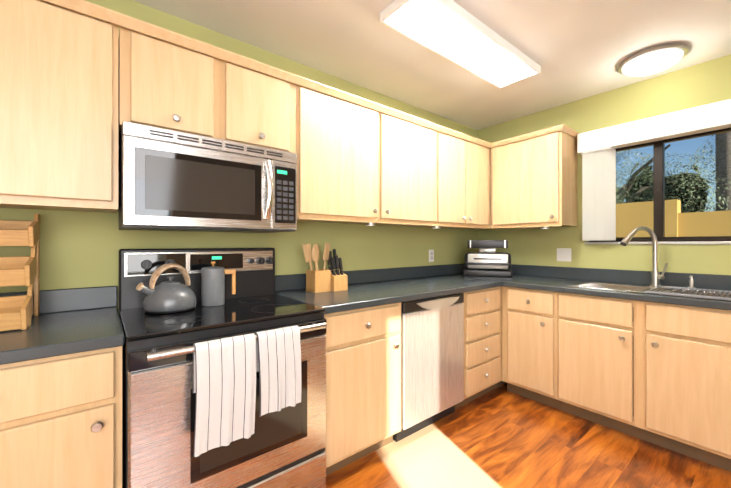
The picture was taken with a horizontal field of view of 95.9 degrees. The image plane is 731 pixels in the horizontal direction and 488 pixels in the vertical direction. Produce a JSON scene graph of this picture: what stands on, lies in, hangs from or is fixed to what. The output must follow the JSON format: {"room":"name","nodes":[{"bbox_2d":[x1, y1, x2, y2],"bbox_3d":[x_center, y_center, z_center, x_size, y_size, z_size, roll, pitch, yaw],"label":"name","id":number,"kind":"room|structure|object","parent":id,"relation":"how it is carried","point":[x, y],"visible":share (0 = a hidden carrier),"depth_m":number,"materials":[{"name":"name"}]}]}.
{"room":"kitchen","nodes":[
{"label":"kitchen","id":0,"kind":"room"},
{"bbox_2d":[0,0,477,311],"bbox_3d":[-0.614,0.003,2.191,4.850,2.440,0.150,0,0,-39],"label":"wall","id":1,"kind":"structure","parent":0,"point":[79,249],"depth_m":1.96,"materials":[{"name":"green paint"}]},
{"bbox_2d":[0,0,117,212],"bbox_3d":[-1.475,-0.521,1.162,0.960,0.748,0.370,0,0,-39],"label":"upper cabinet","id":2,"kind":"object","parent":1,"relation":"attached to","point":[58,104],"visible":0.97,"depth_m":1.23,"materials":[{"name":"brown wood"}]},
{"bbox_2d":[0,201,117,209],"bbox_3d":[-1.107,-0.142,1.206,0.324,0.009,0.118,0,0,-39],"label":"rail","id":3,"kind":"object","parent":2,"relation":"attached to","point":[55,205],"depth_m":1.23,"materials":[{"name":"brown wood"}]},
{"bbox_2d":[118,26,296,152],"bbox_3d":[-0.785,-0.692,1.715,0.800,0.406,0.370,0,0,-39],"label":"upper cabinet","id":4,"kind":"object","parent":1,"relation":"attached to","point":[165,85],"visible":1,"depth_m":1.53,"materials":[{"name":"brown wood"}]},
{"bbox_2d":[119,121,296,232],"bbox_3d":[-0.774,-0.274,1.680,0.760,0.423,0.444,0,0,-39],"label":"microwave","id":5,"kind":"object","parent":4,"relation":"attached to","point":[171,180],"visible":1,"depth_m":1.49,"materials":[{"name":"silver metal"}]},
{"bbox_2d":[296,85,377,223],"bbox_3d":[-0.235,-0.521,2.155,0.603,0.748,0.370,0,0,-39],"label":"upper cabinet","id":6,"kind":"object","parent":1,"relation":"attached to","point":[337,158],"visible":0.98,"depth_m":2.00,"materials":[{"name":"brown wood"}]},
{"bbox_2d":[365,222,375,225],"bbox_3d":[0.035,-0.133,2.268,0.072,0.024,0.072,0,0,-39],"label":"puck light","id":7,"kind":"object","parent":6,"relation":"attached to","point":[370,224],"visible":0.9,"depth_m":2.25,"materials":[{"name":"silver metal"}]},
{"bbox_2d":[354,112,435,225],"bbox_3d":[0.237,-0.520,2.533,0.600,0.748,0.370,0,0,-39],"label":"upper cabinet","id":8,"kind":"object","parent":1,"relation":"attached to","point":[406,171],"visible":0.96,"depth_m":2.38,"materials":[{"name":"brown wood"}]},
{"bbox_2d":[298,217,561,228],"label":"rail","id":9,"kind":"object","parent":1,"relation":"attached to","point":[298,217],"depth_m":2.41,"materials":[{"name":"brown wood"}]},
{"bbox_2d":[429,250,433,261],"bbox_3d":[0.614,0.117,3.072,0.070,0.114,0.008,0,0,-39],"label":"outlet","id":10,"kind":"object","parent":1,"relation":"attached to","point":[431,255],"visible":1,"depth_m":3.07,"materials":[{"name":"white plastic"}]},
{"bbox_2d":[409,131,505,229],"bbox_3d":[0.899,-0.520,3.062,1.090,0.748,0.370,0,0,-39],"label":"upper cabinet","id":11,"kind":"object","parent":1,"relation":"attached to","point":[463,182],"visible":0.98,"depth_m":2.80,"materials":[{"name":"brown wood"}]},
{"bbox_2d":[42,0,579,147],"bbox_3d":[-0.133,-0.902,1.628,4.498,0.038,0.639,0,0,-39],"label":"crown molding","id":12,"kind":"structure","parent":11,"relation":"attached to","point":[87,8],"depth_m":1.68,"materials":[{"name":"brown wood"}]},
{"bbox_2d":[133,0,730,129],"bbox_3d":[0.620,-1.258,0.650,4.850,0.080,4.100,0,0,-39],"label":"ceiling","id":13,"kind":"structure","parent":0,"point":[575,50],"depth_m":1.99,"materials":[{"name":"white paint"}]},
{"bbox_2d":[380,0,540,88],"bbox_3d":[0.638,-1.192,2.003,1.210,0.050,0.300,0,0,-39],"label":"fluorescent ceiling light","id":14,"kind":"object","parent":13,"relation":"attached to","point":[452,31],"visible":1,"depth_m":1.90,"materials":[{"name":"white paint"}]},
{"bbox_2d":[618,44,687,76],"bbox_3d":[1.881,-1.175,2.171,0.350,0.082,0.350,0,0,-39],"label":"dome ceiling light","id":15,"kind":"object","parent":13,"relation":"attached to","point":[653,60],"visible":1,"depth_m":2.10,"materials":[{"name":"white glass"}]},
{"bbox_2d":[326,383,730,487],"bbox_3d":[0.620,1.247,0.648,4.850,0.050,4.100,0,0,-39],"label":"floor","id":16,"kind":"structure","parent":0,"point":[501,436],"depth_m":1.88,"materials":[{"name":"brown wood"}]},
{"bbox_2d":[0,346,121,487],"bbox_3d":[-1.244,0.785,1.164,0.600,0.875,0.656,0,0,-39],"label":"base cabinet","id":17,"kind":"object","parent":16,"relation":"on","point":[61,421],"visible":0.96,"depth_m":1.03,"materials":[{"name":"brown wood"}]},
{"bbox_2d":[0,285,123,364],"bbox_3d":[-1.577,0.275,0.910,1.444,0.140,0.644,0,0,-39],"label":"countertop","id":18,"kind":"structure","parent":17,"relation":"on","point":[72,320],"depth_m":1.20,"materials":[{"name":"laminate"}]},
{"bbox_2d":[0,214,39,330],"bbox_3d":[-1.441,0.091,1.173,0.370,0.430,0.345,0,0,-39],"label":"spice rack","id":19,"kind":"object","parent":18,"relation":"on","point":[16,312],"visible":1,"depth_m":1.25,"materials":[{"name":"brown wood"}]},
{"bbox_2d":[118,248,326,487],"bbox_3d":[-0.655,0.625,1.530,0.762,1.195,0.779,0,0,-39],"label":"range","id":20,"kind":"object","parent":16,"relation":"on","point":[230,392],"visible":0.98,"depth_m":1.28,"materials":[{"name":"silver metal"}]},
{"bbox_2d":[136,263,196,313],"bbox_3d":[-0.909,0.199,1.513,0.241,0.215,0.214,0,0,-39],"label":"kettle","id":21,"kind":"object","parent":20,"relation":"on","point":[169,296],"visible":1,"depth_m":1.45,"materials":[{"name":"grey metal"}]},
{"bbox_2d":[201,261,235,306],"bbox_3d":[-0.742,0.199,1.665,0.156,0.216,0.106,0,0,-39],"label":"press","id":22,"kind":"object","parent":20,"relation":"on","point":[212,285],"visible":1,"depth_m":1.61,"materials":[{"name":"grey metal"}]},
{"bbox_2d":[324,302,400,475],"bbox_3d":[-0.182,0.786,2.014,0.571,0.875,0.656,0,0,-39],"label":"base cabinet","id":23,"kind":"object","parent":16,"relation":"on","point":[363,382],"visible":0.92,"depth_m":1.77,"materials":[{"name":"brown wood"}]},
{"bbox_2d":[393,293,463,441],"bbox_3d":[0.282,0.787,2.382,0.604,0.872,0.610,0,0,-39],"label":"dishwasher","id":24,"kind":"object","parent":16,"relation":"on","point":[432,360],"visible":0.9,"depth_m":2.12,"materials":[{"name":"silver metal"}]},
{"bbox_2d":[455,287,499,408],"bbox_3d":[0.716,0.786,2.732,0.500,0.875,0.656,0,0,-39],"label":"base cabinet","id":25,"kind":"object","parent":16,"relation":"on","point":[481,343],"visible":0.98,"depth_m":2.48,"materials":[{"name":"brown wood"}]},
{"bbox_2d":[491,287,506,389],"bbox_3d":[1.147,0.787,3.111,0.641,0.875,0.604,0,0,-39],"label":"base cabinet","id":26,"kind":"object","parent":16,"relation":"on","point":[498,384],"visible":0.11,"depth_m":2.70,"materials":[{"name":"brown wood"}]},
{"bbox_2d":[275,263,503,313],"bbox_3d":[0.499,0.276,2.572,2.333,0.140,0.644,0,0,-39],"label":"countertop","id":27,"kind":"structure","parent":26,"relation":"on","point":[367,288],"depth_m":2.25,"materials":[{"name":"laminate"}]},
{"bbox_2d":[302,243,330,292],"bbox_3d":[-0.312,0.152,2.109,0.204,0.311,0.115,0,0,-39],"label":"utensil holder","id":28,"kind":"object","parent":27,"relation":"on","point":[318,280],"visible":1,"depth_m":2.08,"materials":[{"name":"brown wood"}]},
{"bbox_2d":[325,249,347,291],"bbox_3d":[-0.205,0.172,2.179,0.105,0.270,0.151,0,0,-39],"label":"knife block","id":29,"kind":"object","parent":27,"relation":"on","point":[339,279],"visible":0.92,"depth_m":2.13,"materials":[{"name":"brown wood"}]},
{"bbox_2d":[464,240,512,278],"bbox_3d":[1.098,0.141,2.973,0.400,0.335,0.303,0,0,19],"label":"appliance","id":30,"kind":"object","parent":27,"relation":"on","point":[487,261],"visible":1,"depth_m":2.88,"materials":[{"name":"silver metal"}]},
{"bbox_2d":[502,286,561,409],"bbox_3d":[1.462,0.786,2.704,0.656,0.875,0.415,0,0,-39],"label":"base cabinet","id":31,"kind":"object","parent":16,"relation":"on","point":[529,343],"visible":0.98,"depth_m":2.50,"materials":[{"name":"brown wood"}]},
{"bbox_2d":[557,292,730,471],"bbox_3d":[1.883,0.786,2.178,0.656,0.875,0.930,0,0,-39],"label":"base cabinet","id":32,"kind":"object","parent":16,"relation":"on","point":[658,374],"visible":0.96,"depth_m":1.95,"materials":[{"name":"brown wood"}]},
{"bbox_2d":[504,227,730,310],"bbox_3d":[1.771,0.181,2.332,0.647,0.595,1.320,0,0,-39],"label":"countertop","id":33,"kind":"structure","parent":32,"relation":"on","point":[712,291],"depth_m":2.32,"materials":[{"name":"laminate"}]},
{"bbox_2d":[620,227,667,285],"bbox_3d":[1.951,0.092,2.306,0.270,0.418,0.222,0,0,-39],"label":"tap","id":34,"kind":"object","parent":33,"relation":"on","point":[655,275],"depth_m":2.33,"materials":[{"name":"silver metal"}]},
{"bbox_2d":[569,281,730,300],"bbox_3d":[1.866,0.390,2.171,0.434,0.176,0.814,0,0,-39],"label":"sink basin","id":35,"kind":"object","parent":33,"relation":"in","point":[696,293],"depth_m":2.11,"materials":[{"name":"silver metal"}]},
{"bbox_2d":[687,275,695,287],"bbox_3d":[2.164,0.257,2.192,0.071,0.088,0.040,0,0,-39],"label":"soap dispenser","id":36,"kind":"object","parent":33,"relation":"on","point":[691,281],"depth_m":2.19,"materials":[{"name":"silver metal"}]},
{"bbox_2d":[478,54,730,274],"bbox_3d":[2.454,0.003,2.117,0.150,2.440,3.800,0,0,-39],"label":"wall","id":37,"kind":"structure","parent":0,"point":[705,83],"depth_m":2.59,"materials":[{"name":"green paint"}]},
{"bbox_2d":[491,131,576,228],"bbox_3d":[1.467,-0.520,2.926,0.370,0.748,0.605,0,0,-39],"label":"upper cabinet","id":38,"kind":"object","parent":37,"relation":"attached to","point":[534,181],"visible":1,"depth_m":2.76,"materials":[{"name":"brown wood"}]},
{"bbox_2d":[557,248,570,261],"bbox_3d":[1.736,0.102,2.887,0.008,0.114,0.116,0,0,-39],"label":"switch plate","id":39,"kind":"object","parent":37,"relation":"attached to","point":[563,254],"visible":1,"depth_m":2.88,"materials":[{"name":"white plastic"}]},
{"bbox_2d":[577,99,730,154],"bbox_3d":[2.117,-0.823,2.338,0.099,0.157,1.065,0,0,-39],"label":"window valance","id":40,"kind":"object","parent":37,"relation":"attached to","point":[703,118],"visible":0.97,"depth_m":2.32,"materials":[{"name":"white paint"}]},
{"bbox_2d":[585,241,730,243],"bbox_3d":[2.180,-0.001,2.448,0.165,0.020,0.920,0,0,-39],"label":"window sill","id":41,"kind":"structure","parent":37,"relation":"attached to","point":[711,242],"depth_m":2.32,"materials":[{"name":"white paint"}]},
{"bbox_2d":[589,127,730,241],"bbox_3d":[2.184,-0.394,2.451,0.065,0.765,0.900,0,0,-39],"label":"window","id":42,"kind":"structure","parent":37,"relation":"in","point":[658,156],"depth_m":2.43,"materials":[{"name":"clear glass"}]},
{"bbox_2d":[582,147,615,240],"bbox_3d":[1.870,-0.382,2.645,0.087,0.721,0.210,0,0,-39],"label":"vertical blinds","id":43,"kind":"object","parent":42,"relation":"attached to","point":[598,194],"visible":1,"depth_m":2.62,"materials":[{"name":"fabric"}]},
{"label":"outside","id":44,"kind":"structure","parent":0,"visible":0},
{"bbox_3d":[12.393,1.556,11.223,26.750,0.050,26.000,0,0,-39],"label":"ground","id":45,"kind":"structure","parent":44,"visible":0},
{"bbox_2d":[616,199,730,236],"bbox_3d":[3.746,0.476,4.944,0.300,2.100,17.000,0,0,-39],"label":"fence","id":46,"kind":"object","parent":45,"relation":"on","point":[715,220],"depth_m":4.33,"materials":[{"name":"yellow paint"}]},
{"bbox_2d":[616,135,730,212],"bbox_3d":[5.361,-0.627,7.492,5.319,4.345,5.351,0,0,-39],"label":"tree","id":47,"kind":"object","parent":45,"relation":"on","point":[696,191],"depth_m":6.75,"materials":[{"name":"green plant"}]},
{"bbox_2d":[631,142,715,211],"bbox_3d":[9.476,-0.578,6.843,5.941,4.243,6.007,0,0,-39],"label":"tree","id":48,"kind":"object","parent":45,"relation":"on","point":[694,167],"depth_m":7.53,"materials":[{"name":"green plant"}]},
{"bbox_2d":[715,132,730,210],"bbox_3d":[6.231,-2.374,5.603,0.390,7.802,0.420,0,0,-39],"label":"tree","id":49,"kind":"object","parent":45,"relation":"on","point":[723,154],"depth_m":5.57,"materials":[{"name":"green plant"}]}
]}

